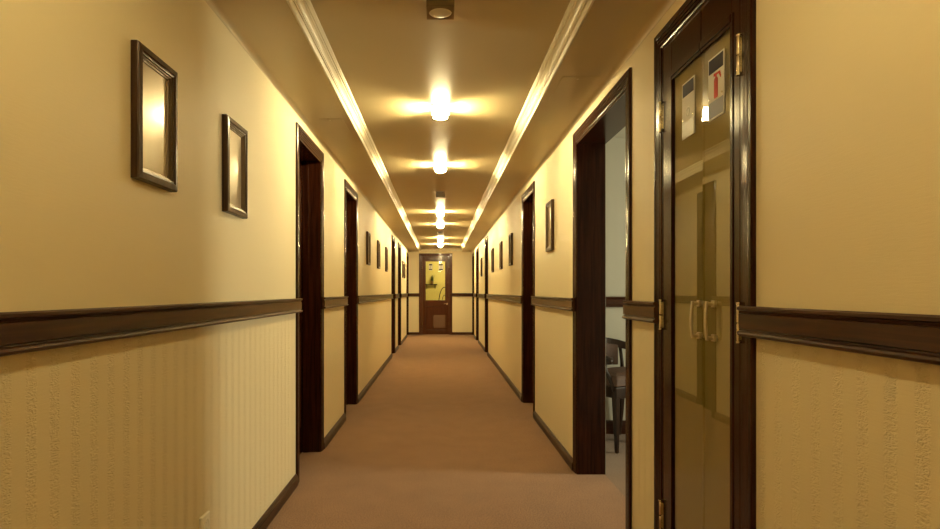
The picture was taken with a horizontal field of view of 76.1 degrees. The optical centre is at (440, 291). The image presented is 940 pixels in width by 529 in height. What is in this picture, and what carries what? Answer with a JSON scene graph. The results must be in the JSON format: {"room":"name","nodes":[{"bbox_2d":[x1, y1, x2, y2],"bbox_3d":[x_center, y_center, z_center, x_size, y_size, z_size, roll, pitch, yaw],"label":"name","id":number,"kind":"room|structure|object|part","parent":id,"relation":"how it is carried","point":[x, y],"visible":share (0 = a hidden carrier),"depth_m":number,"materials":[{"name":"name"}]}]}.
{"room":"hotel corridor","nodes":[
{"label":"hotel corridor","id":0,"kind":"room"},
{"bbox_2d":[0,0,407,528],"bbox_3d":[-0.990,-0.030,6.875,0.180,2.460,20.150,0,0,0],"label":"wall","id":1,"kind":"structure","parent":0,"point":[165,430],"depth_m":1.86,"materials":[{"name":"beige paint"}]},
{"bbox_2d":[0,298,302,356],"bbox_3d":[-0.883,0.086,0.287,0.034,0.089,6.975,0,0,0],"label":"trim","id":2,"kind":"structure","parent":1,"relation":"attached to","point":[21,332],"depth_m":1.60,"materials":[{"name":"brown wood"}]},
{"bbox_2d":[131,40,177,191],"bbox_3d":[-0.886,-0.532,1.872,0.026,0.400,0.260,0,0,0],"label":"picture frame","id":3,"kind":"object","parent":1,"relation":"attached to","point":[154,84],"visible":1,"depth_m":1.86,"materials":[{"name":"brown wood"}]},
{"bbox_2d":[143,62,166,176],"bbox_3d":[-0.896,-0.532,1.872,0.006,0.318,0.178,0,0,0],"label":"picture","id":4,"kind":"object","parent":3,"relation":"attached to","point":[154,76],"depth_m":1.87},
{"bbox_2d":[199,511,209,528],"bbox_3d":[-0.892,0.885,2.275,0.014,0.085,0.082,0,0,0],"label":"wall socket","id":5,"kind":"object","parent":1,"relation":"attached to","point":[204,520],"visible":1,"depth_m":2.27,"materials":[{"name":"beige plastic"}]},
{"bbox_2d":[203,517,209,528],"bbox_3d":[-0.887,0.885,2.275,0.004,0.056,0.056,0,0,0],"label":"receptacle","id":6,"kind":"object","parent":5,"relation":"attached to","point":[206,520],"depth_m":2.28,"materials":[{"name":"beige plastic"}]},
{"bbox_2d":[222,114,247,218],"bbox_3d":[-0.886,-0.532,2.600,0.026,0.400,0.260,0,0,0],"label":"picture frame","id":7,"kind":"object","parent":1,"relation":"attached to","point":[234,136],"visible":1,"depth_m":2.59,"materials":[{"name":"brown wood"}]},
{"bbox_2d":[230,130,240,207],"bbox_3d":[-0.896,-0.532,2.600,0.006,0.318,0.178,0,0,0],"label":"picture","id":8,"kind":"object","parent":7,"relation":"attached to","point":[235,135],"depth_m":2.61},
{"bbox_2d":[252,474,298,528],"bbox_3d":[-0.891,1.165,0.265,0.018,0.070,6.930,0,0,0],"label":"baseboard","id":9,"kind":"structure","parent":1,"relation":"attached to","point":[274,508],"depth_m":3.26,"materials":[{"name":"brown wood"}]},
{"bbox_2d":[205,0,408,250],"bbox_3d":[-0.886,-1.127,6.800,0.029,0.029,20.000,0,0,0],"label":"trim","id":10,"kind":"structure","parent":1,"relation":"attached to","point":[214,5],"depth_m":3.25,"materials":[{"name":"paint"}]},
{"bbox_2d":[296,122,323,476],"bbox_3d":[-0.985,0.072,4.152,0.198,2.255,0.845,0,0,0],"label":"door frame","id":11,"kind":"structure","parent":1,"relation":"in","point":[309,157],"depth_m":4.48,"materials":[{"name":"brown wood"}]},
{"bbox_2d":[324,413,345,448],"bbox_3d":[-0.891,1.165,5.093,0.018,0.070,1.035,0,0,0],"label":"baseboard","id":12,"kind":"structure","parent":1,"relation":"attached to","point":[342,419],"depth_m":5.00,"materials":[{"name":"brown wood"}]},
{"bbox_2d":[323,296,347,308],"bbox_3d":[-0.883,0.086,5.093,0.034,0.089,1.125,0,0,0],"label":"trim","id":13,"kind":"structure","parent":1,"relation":"attached to","point":[328,302],"depth_m":4.94,"materials":[{"name":"brown wood"}]},
{"bbox_2d":[344,179,357,413],"bbox_3d":[-0.985,0.072,6.040,0.198,2.255,0.860,0,0,0],"label":"door","id":14,"kind":"structure","parent":1,"relation":"in","point":[350,195],"depth_m":6.38,"materials":[{"name":"brown wood"}]},
{"bbox_2d":[366,231,370,264],"bbox_3d":[-0.886,-0.532,7.400,0.026,0.400,0.260,0,0,0],"label":"picture frame","id":15,"kind":"object","parent":1,"relation":"attached to","point":[368,235],"visible":1,"depth_m":7.29,"materials":[{"name":"brown wood"}]},
{"bbox_2d":[357,294,392,303],"bbox_3d":[-0.883,0.086,8.745,0.034,0.089,4.640,0,0,0],"label":"trim","id":16,"kind":"structure","parent":1,"relation":"attached to","point":[363,298],"depth_m":7.71,"materials":[{"name":"brown wood"}]},
{"bbox_2d":[358,353,391,402],"bbox_3d":[-0.891,1.165,8.745,0.018,0.070,4.550,0,0,0],"label":"baseboard","id":17,"kind":"structure","parent":1,"relation":"attached to","point":[362,393],"depth_m":7.87,"materials":[{"name":"brown wood"}]},
{"bbox_2d":[377,240,379,268],"bbox_3d":[-0.886,-0.532,8.630,0.026,0.400,0.260,0,0,0],"label":"picture frame","id":18,"kind":"object","parent":1,"relation":"attached to","point":[378,241],"visible":1,"depth_m":8.50,"materials":[{"name":"brown wood"}]},
{"bbox_2d":[385,247,387,271],"bbox_3d":[-0.886,-0.532,9.890,0.026,0.400,0.260,0,0,0],"label":"picture frame","id":19,"kind":"object","parent":1,"relation":"attached to","point":[386,248],"visible":1,"depth_m":9.76,"materials":[{"name":"brown wood"}]},
{"bbox_2d":[391,234,394,352],"bbox_3d":[-0.985,0.072,11.405,0.198,2.255,0.770,0,0,0],"label":"door","id":20,"kind":"structure","parent":1,"relation":"in","point":[392,236],"depth_m":11.70,"materials":[{"name":"brown wood"}]},
{"bbox_2d":[398,242,400,345],"bbox_3d":[-0.985,0.072,13.125,0.198,2.255,0.850,0,0,0],"label":"door","id":21,"kind":"structure","parent":1,"relation":"in","point":[399,244],"depth_m":13.46,"materials":[{"name":"brown wood"}]},
{"bbox_2d":[402,261,403,277],"bbox_3d":[-0.886,-0.532,14.230,0.026,0.400,0.260,0,0,0],"label":"picture frame","id":22,"kind":"object","parent":1,"relation":"attached to","point":[402,261],"visible":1,"depth_m":14.16,"materials":[{"name":"brown wood"}]},
{"bbox_2d":[404,262,405,278],"bbox_3d":[-0.886,-0.532,14.980,0.026,0.400,0.260,0,0,0],"label":"picture frame","id":23,"kind":"object","parent":1,"relation":"attached to","point":[404,262],"visible":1,"depth_m":14.98,"materials":[{"name":"brown wood"}]},
{"bbox_2d":[406,252,408,334],"bbox_3d":[-0.985,0.072,16.352,0.198,2.255,0.865,0,0,0],"label":"door","id":24,"kind":"structure","parent":1,"relation":"in","point":[407,254],"depth_m":16.70,"materials":[{"name":"brown wood"}]},
{"bbox_2d":[218,0,418,250],"bbox_3d":[-0.750,-1.198,6.800,0.300,0.115,20.000,0,0,0],"label":"ceiling","id":25,"kind":"structure","parent":0,"point":[271,27],"depth_m":3.24,"materials":[{"name":"paint"}]},
{"bbox_2d":[426,262,444,299],"bbox_3d":[-0.100,-0.050,18.025,3.200,2.500,2.150,0,0,0],"label":"wall","id":26,"kind":"structure","parent":0,"point":[432,291],"depth_m":19.00,"materials":[{"name":"yellow paint"}]},
{"bbox_2d":[310,0,569,248],"bbox_3d":[0.000,-1.232,6.725,1.240,0.055,20.150,0,0,0],"label":"ceiling","id":27,"kind":"structure","parent":0,"point":[396,63],"depth_m":3.42,"materials":[{"name":"paint"}]},
{"bbox_2d":[426,0,453,19],"bbox_3d":[0.000,-1.169,2.450,0.114,0.072,0.130,0,0,0],"label":"ceiling lamp","id":28,"kind":"object","parent":27,"relation":"attached to","point":[436,9],"visible":1,"depth_m":2.42,"materials":[{"name":"brown metal"}]},
{"bbox_3d":[0.000,-1.168,2.394,0.112,0.058,0.003,0,0,0],"label":"glass","id":29,"kind":"part","parent":28,"relation":"part of","materials":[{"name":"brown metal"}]},
{"bbox_2d":[434,163,445,172],"bbox_3d":[0.000,-1.169,5.680,0.114,0.072,0.130,0,0,0],"label":"ceiling lamp","id":30,"kind":"object","parent":27,"relation":"attached to","point":[438,167],"visible":1,"depth_m":5.62,"materials":[{"name":"white glass"}]},
{"bbox_3d":[0.000,-1.168,5.624,0.112,0.058,0.003,0,0,0],"label":"glass","id":31,"kind":"part","parent":30,"relation":"part of","materials":[{"name":"white glass"}]},
{"bbox_2d":[432,105,448,119],"bbox_3d":[0.000,-1.169,3.920,0.114,0.072,0.130,0,0,0],"label":"ceiling lamp","id":32,"kind":"object","parent":27,"relation":"attached to","point":[439,112],"visible":1,"depth_m":3.86,"materials":[{"name":"white glass"}]},
{"bbox_3d":[0.000,-1.168,3.864,0.112,0.058,0.003,0,0,0],"label":"glass","id":33,"kind":"part","parent":32,"relation":"part of","materials":[{"name":"white glass"}]},
{"bbox_2d":[436,191,444,197],"bbox_3d":[0.000,-1.169,7.250,0.114,0.072,0.130,0,0,0],"label":"ceiling lamp","id":34,"kind":"object","parent":27,"relation":"attached to","point":[439,194],"visible":1,"depth_m":7.19,"materials":[{"name":"brown metal"}]},
{"bbox_2d":[437,211,443,215],"bbox_3d":[0.000,-1.169,9.000,0.114,0.072,0.130,0,0,0],"label":"ceiling lamp","id":35,"kind":"object","parent":27,"relation":"attached to","point":[439,213],"visible":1,"depth_m":8.94,"materials":[{"name":"white glass"}]},
{"bbox_2d":[408,251,472,331],"bbox_3d":[0.000,-0.030,16.875,1.800,2.460,0.150,0,0,0],"label":"wall","id":36,"kind":"structure","parent":0,"point":[461,261],"depth_m":16.80,"materials":[{"name":"beige paint"}]},
{"bbox_2d":[409,332,418,334],"bbox_3d":[-0.750,1.165,16.791,0.300,0.070,0.018,0,0,0],"label":"baseboard","id":37,"kind":"structure","parent":36,"relation":"attached to","point":[410,333],"depth_m":16.78,"materials":[{"name":"brown wood"}]},
{"bbox_2d":[409,293,420,295],"bbox_3d":[-0.728,0.086,16.783,0.345,0.089,0.034,0,0,0],"label":"trim","id":38,"kind":"structure","parent":36,"relation":"attached to","point":[410,294],"depth_m":16.77,"materials":[{"name":"brown wood"}]},
{"bbox_2d":[419,253,451,334],"bbox_3d":[-0.135,0.062,16.847,0.930,2.275,0.206,0,0,0],"label":"door","id":39,"kind":"structure","parent":36,"relation":"in","point":[435,316],"depth_m":16.81,"materials":[{"name":"brown wood"}]},
{"bbox_2d":[433,315,446,327],"bbox_3d":[-0.005,0.828,16.809,0.403,0.358,0.010,0,0,0],"label":"vent","id":40,"kind":"object","parent":39,"relation":"attached to","point":[439,321],"depth_m":16.81,"materials":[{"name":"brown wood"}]},
{"bbox_2d":[286,0,594,250],"bbox_3d":[0.000,-1.170,6.802,1.208,0.071,20.004,0,0,0],"label":"trim","id":41,"kind":"structure","parent":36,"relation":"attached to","point":[576,12],"depth_m":3.38,"materials":[{"name":"beige paint"}]},
{"bbox_2d":[451,293,471,295],"bbox_3d":[0.593,0.086,16.783,0.615,0.089,0.034,0,0,0],"label":"trim","id":42,"kind":"structure","parent":36,"relation":"attached to","point":[452,294],"depth_m":16.77,"materials":[{"name":"brown wood"}]},
{"bbox_2d":[452,332,471,334],"bbox_3d":[0.615,1.165,16.791,0.570,0.070,0.018,0,0,0],"label":"baseboard","id":43,"kind":"structure","parent":36,"relation":"attached to","point":[453,333],"depth_m":16.78,"materials":[{"name":"brown wood"}]},
{"bbox_2d":[266,334,624,528],"bbox_3d":[1.260,1.230,6.800,4.680,0.060,20.300,0,0,0],"label":"floor","id":44,"kind":"structure","parent":0,"point":[440,439],"depth_m":4.17,"materials":[{"name":"brown carpet"}]},
{"bbox_2d":[606,337,624,453],"bbox_3d":[1.414,0.787,4.750,0.588,0.826,0.456,0,0,-29],"label":"armchair","id":45,"kind":"object","parent":44,"relation":"on","point":[615,376],"visible":0.38,"depth_m":4.48,"materials":[{"name":"brown wood"}]},
{"bbox_3d":[1.230,0.506,4.526,0.049,0.076,0.181,0,0,-29],"label":"arm","id":46,"kind":"part","parent":45,"relation":"part of","materials":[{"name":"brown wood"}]},
{"bbox_3d":[1.426,0.752,4.729,0.509,0.085,0.400,0,0,-29],"label":"seat rail","id":47,"kind":"part","parent":45,"relation":"part of","materials":[{"name":"brown wood"}]},
{"bbox_2d":[606,367,624,386],"bbox_3d":[1.426,0.659,4.729,0.516,0.102,0.408,0,0,-29],"label":"seat cushion","id":48,"kind":"object","parent":45,"relation":"on","point":[615,376],"depth_m":4.49,"materials":[{"name":"brown fabric"}]},
{"bbox_3d":[1.363,0.439,4.843,0.553,0.129,0.242,0,0,-29],"label":"rail","id":49,"kind":"part","parent":45,"relation":"part of","materials":[{"name":"brown wood"}]},
{"bbox_3d":[1.305,0.965,4.462,0.044,0.470,0.044,0,0,-29],"label":"leg","id":50,"kind":"part","parent":45,"relation":"part of","materials":[{"name":"brown wood"}]},
{"bbox_3d":[1.506,0.602,4.986,0.051,0.299,0.043,0,0,-29],"label":"post","id":51,"kind":"part","parent":45,"relation":"part of","materials":[{"name":"brown wood"}]},
{"bbox_3d":[1.504,0.965,5.008,0.048,0.470,0.082,0,0,-29],"label":"leg","id":52,"kind":"part","parent":45,"relation":"part of","materials":[{"name":"brown wood"}]},
{"bbox_2d":[462,0,662,250],"bbox_3d":[0.750,-1.198,6.800,0.300,0.115,20.000,0,0,0],"label":"ceiling","id":53,"kind":"structure","parent":0,"point":[609,27],"depth_m":3.15,"materials":[{"name":"paint"}]},
{"bbox_2d":[549,77,598,100],"bbox_3d":[0.745,-1.138,3.380,0.200,0.003,0.400,0,0,0],"label":"ceiling hatch","id":54,"kind":"object","parent":53,"relation":"attached to","point":[568,88],"visible":1,"depth_m":3.36,"materials":[{"name":"paint"}]},
{"bbox_2d":[606,138,624,419],"bbox_3d":[2.340,-0.050,5.130,2.520,2.500,0.100,0,0,0],"label":"wall","id":55,"kind":"structure","parent":0,"point":[615,148],"depth_m":5.08,"materials":[{"name":"beige paint"}]},
{"bbox_2d":[606,297,624,306],"bbox_3d":[2.246,0.086,5.063,2.308,0.089,0.034,0,0,0],"label":"trim","id":56,"kind":"structure","parent":55,"relation":"attached to","point":[610,301],"depth_m":5.05,"materials":[{"name":"brown wood"}]},
{"bbox_2d":[606,420,624,433],"bbox_3d":[2.246,1.144,5.071,2.308,0.112,0.018,0,0,0],"label":"baseboard","id":57,"kind":"structure","parent":55,"relation":"attached to","point":[609,423],"depth_m":5.06,"materials":[{"name":"brown wood"}]},
{"bbox_2d":[613,127,624,137],"bbox_3d":[2.340,-1.330,3.880,2.520,0.060,2.600,0,0,0],"label":"ceiling","id":58,"kind":"structure","parent":0,"point":[621,134],"depth_m":4.96,"materials":[{"name":"beige paint"}]},
{"bbox_2d":[473,0,939,528],"bbox_3d":[0.990,-0.030,6.875,0.180,2.460,20.150,0,0,0],"label":"wall","id":59,"kind":"structure","parent":0,"point":[848,91],"depth_m":1.42,"materials":[{"name":"beige paint"}]},
{"bbox_2d":[472,253,473,334],"bbox_3d":[0.985,0.072,16.383,0.198,2.255,0.805,0,0,0],"label":"door","id":60,"kind":"structure","parent":59,"relation":"in","point":[473,253],"depth_m":16.70,"materials":[{"name":"brown wood"}]},
{"bbox_2d":[476,247,478,339],"bbox_3d":[0.985,0.072,14.515,0.198,2.255,0.870,0,0,0],"label":"door","id":61,"kind":"structure","parent":59,"relation":"in","point":[477,249],"depth_m":14.86,"materials":[{"name":"brown wood"}]},
{"bbox_2d":[480,258,481,276],"bbox_3d":[0.886,-0.532,13.000,0.026,0.400,0.260,0,0,0],"label":"picture frame","id":62,"kind":"object","parent":59,"relation":"attached to","point":[480,258],"visible":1,"depth_m":13.06,"materials":[{"name":"brown wood"}]},
{"bbox_2d":[478,340,484,351],"bbox_3d":[0.891,1.165,13.040,0.018,0.070,2.080,0,0,0],"label":"baseboard","id":63,"kind":"structure","parent":59,"relation":"attached to","point":[479,342],"depth_m":12.88,"materials":[{"name":"brown wood"}]},
{"bbox_2d":[485,236,487,351],"bbox_3d":[0.985,0.072,11.650,0.198,2.255,0.700,0,0,0],"label":"door","id":64,"kind":"structure","parent":59,"relation":"in","point":[486,238],"depth_m":11.91,"materials":[{"name":"brown wood"}]},
{"bbox_2d":[491,248,493,272],"bbox_3d":[0.886,-0.532,10.200,0.026,0.400,0.260,0,0,0],"label":"picture frame","id":65,"kind":"object","parent":59,"relation":"attached to","point":[492,249],"visible":1,"depth_m":10.08,"materials":[{"name":"brown wood"}]},
{"bbox_2d":[499,241,502,268],"bbox_3d":[0.886,-0.532,8.790,0.026,0.400,0.260,0,0,0],"label":"picture frame","id":66,"kind":"object","parent":59,"relation":"attached to","point":[501,242],"visible":1,"depth_m":8.66,"materials":[{"name":"brown wood"}]},
{"bbox_2d":[486,294,521,303],"bbox_3d":[0.883,0.086,8.932,0.034,0.089,4.825,0,0,0],"label":"trim","id":67,"kind":"structure","parent":59,"relation":"attached to","point":[508,298],"depth_m":7.88,"materials":[{"name":"brown wood"}]},
{"bbox_2d":[487,352,520,400],"bbox_3d":[0.891,1.165,8.932,0.018,0.070,4.735,0,0,0],"label":"baseboard","id":68,"kind":"structure","parent":59,"relation":"attached to","point":[517,392],"depth_m":8.06,"materials":[{"name":"brown wood"}]},
{"bbox_2d":[509,233,512,265],"bbox_3d":[0.886,-0.532,7.570,0.026,0.400,0.260,0,0,0],"label":"picture frame","id":69,"kind":"object","parent":59,"relation":"attached to","point":[510,234],"visible":1,"depth_m":7.48,"materials":[{"name":"brown wood"}]},
{"bbox_2d":[521,181,534,411],"bbox_3d":[0.985,0.072,6.138,0.198,2.255,0.855,0,0,0],"label":"door","id":70,"kind":"structure","parent":59,"relation":"in","point":[528,197],"depth_m":6.48,"materials":[{"name":"brown wood"}]},
{"bbox_2d":[546,199,553,251],"bbox_3d":[0.886,-0.532,4.870,0.026,0.400,0.260,0,0,0],"label":"picture frame","id":71,"kind":"object","parent":59,"relation":"attached to","point":[550,205],"visible":1,"depth_m":4.87,"materials":[{"name":"brown wood"}]},
{"bbox_2d":[548,207,550,246],"bbox_3d":[0.896,-0.532,4.870,0.006,0.318,0.178,0,0,0],"label":"picture","id":72,"kind":"object","parent":71,"relation":"attached to","point":[549,208],"depth_m":4.91},
{"bbox_2d":[531,296,574,310],"bbox_3d":[0.883,0.086,4.867,0.034,0.089,1.775,0,0,0],"label":"trim","id":73,"kind":"structure","parent":59,"relation":"attached to","point":[561,303],"depth_m":4.55,"materials":[{"name":"brown wood"}]},
{"bbox_2d":[533,411,572,470],"bbox_3d":[0.891,1.165,4.867,0.018,0.070,1.685,0,0,0],"label":"baseboard","id":74,"kind":"structure","parent":59,"relation":"attached to","point":[563,452],"depth_m":4.64,"materials":[{"name":"brown wood"}]},
{"bbox_2d":[472,0,675,251],"bbox_3d":[0.886,-1.127,6.800,0.029,0.029,20.000,0,0,0],"label":"trim","id":75,"kind":"structure","parent":59,"relation":"attached to","point":[665,5],"depth_m":3.26,"materials":[{"name":"paint"}]},
{"bbox_2d":[573,67,631,528],"bbox_3d":[0.985,0.072,3.422,0.198,2.255,1.205,0,0,0],"label":"door frame","id":76,"kind":"structure","parent":59,"relation":"in","point":[613,113],"depth_m":3.94,"materials":[{"name":"brown wood"}]},
{"bbox_2d":[605,144,605,473],"bbox_3d":[1.086,-0.050,3.840,0.012,2.500,2.480,0,0,0],"label":"door","id":77,"kind":"structure","parent":59,"relation":"in","point":[605,144],"depth_m":3.96,"materials":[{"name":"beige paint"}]},
{"bbox_2d":[622,300,657,323],"bbox_3d":[0.883,0.086,2.658,0.034,0.089,0.415,0,0,0],"label":"trim","id":78,"kind":"structure","parent":59,"relation":"attached to","point":[644,311],"depth_m":2.60,"materials":[{"name":"brown wood"}]},
{"bbox_2d":[654,0,755,528],"bbox_3d":[0.975,0.072,2.103,0.211,2.255,0.785,0,0,0],"label":"door","id":79,"kind":"structure","parent":59,"relation":"in","point":[705,181],"depth_m":2.04,"materials":[{"name":"brown wood"}]},
{"bbox_2d":[682,75,694,139],"bbox_3d":[0.896,-0.664,2.172,0.005,0.205,0.110,0,0,0],"label":"notice sign","id":80,"kind":"object","parent":79,"relation":"attached to","point":[688,88],"visible":1,"depth_m":2.17,"materials":[{"name":"white paper"}]},
{"bbox_3d":[0.910,0.075,2.189,0.005,1.870,0.272,0,0,0],"label":"backing panel","id":81,"kind":"part","parent":79,"relation":"part of","materials":[{"name":"beige"}]},
{"bbox_3d":[0.888,0.096,2.088,0.037,0.134,0.022,0,0,0],"label":"pull handle","id":82,"kind":"part","parent":79,"relation":"part of","materials":[{"name":"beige metal"}]},
{"bbox_3d":[0.888,0.096,1.976,0.037,0.134,0.022,0,0,-1],"label":"pull handle","id":83,"kind":"part","parent":79,"relation":"part of","materials":[{"name":"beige metal"}]},
{"bbox_2d":[708,48,724,121],"bbox_3d":[0.896,-0.669,1.952,0.005,0.205,0.110,0,0,-1],"label":"safety sign","id":84,"kind":"object","parent":79,"relation":"attached to","point":[716,65],"visible":1,"depth_m":1.95,"materials":[{"name":"white"}]},
{"bbox_3d":[0.910,0.075,1.948,0.005,1.870,0.214,0,0,-1],"label":"backing panel","id":85,"kind":"part","parent":79,"relation":"part of","materials":[{"name":"beige"}]},
{"bbox_2d":[737,306,939,364],"bbox_3d":[0.883,0.086,-0.723,0.034,0.089,4.955,0,0,0],"label":"trim","id":86,"kind":"structure","parent":59,"relation":"attached to","point":[902,336],"depth_m":1.27,"materials":[{"name":"brown wood"}]}
]}

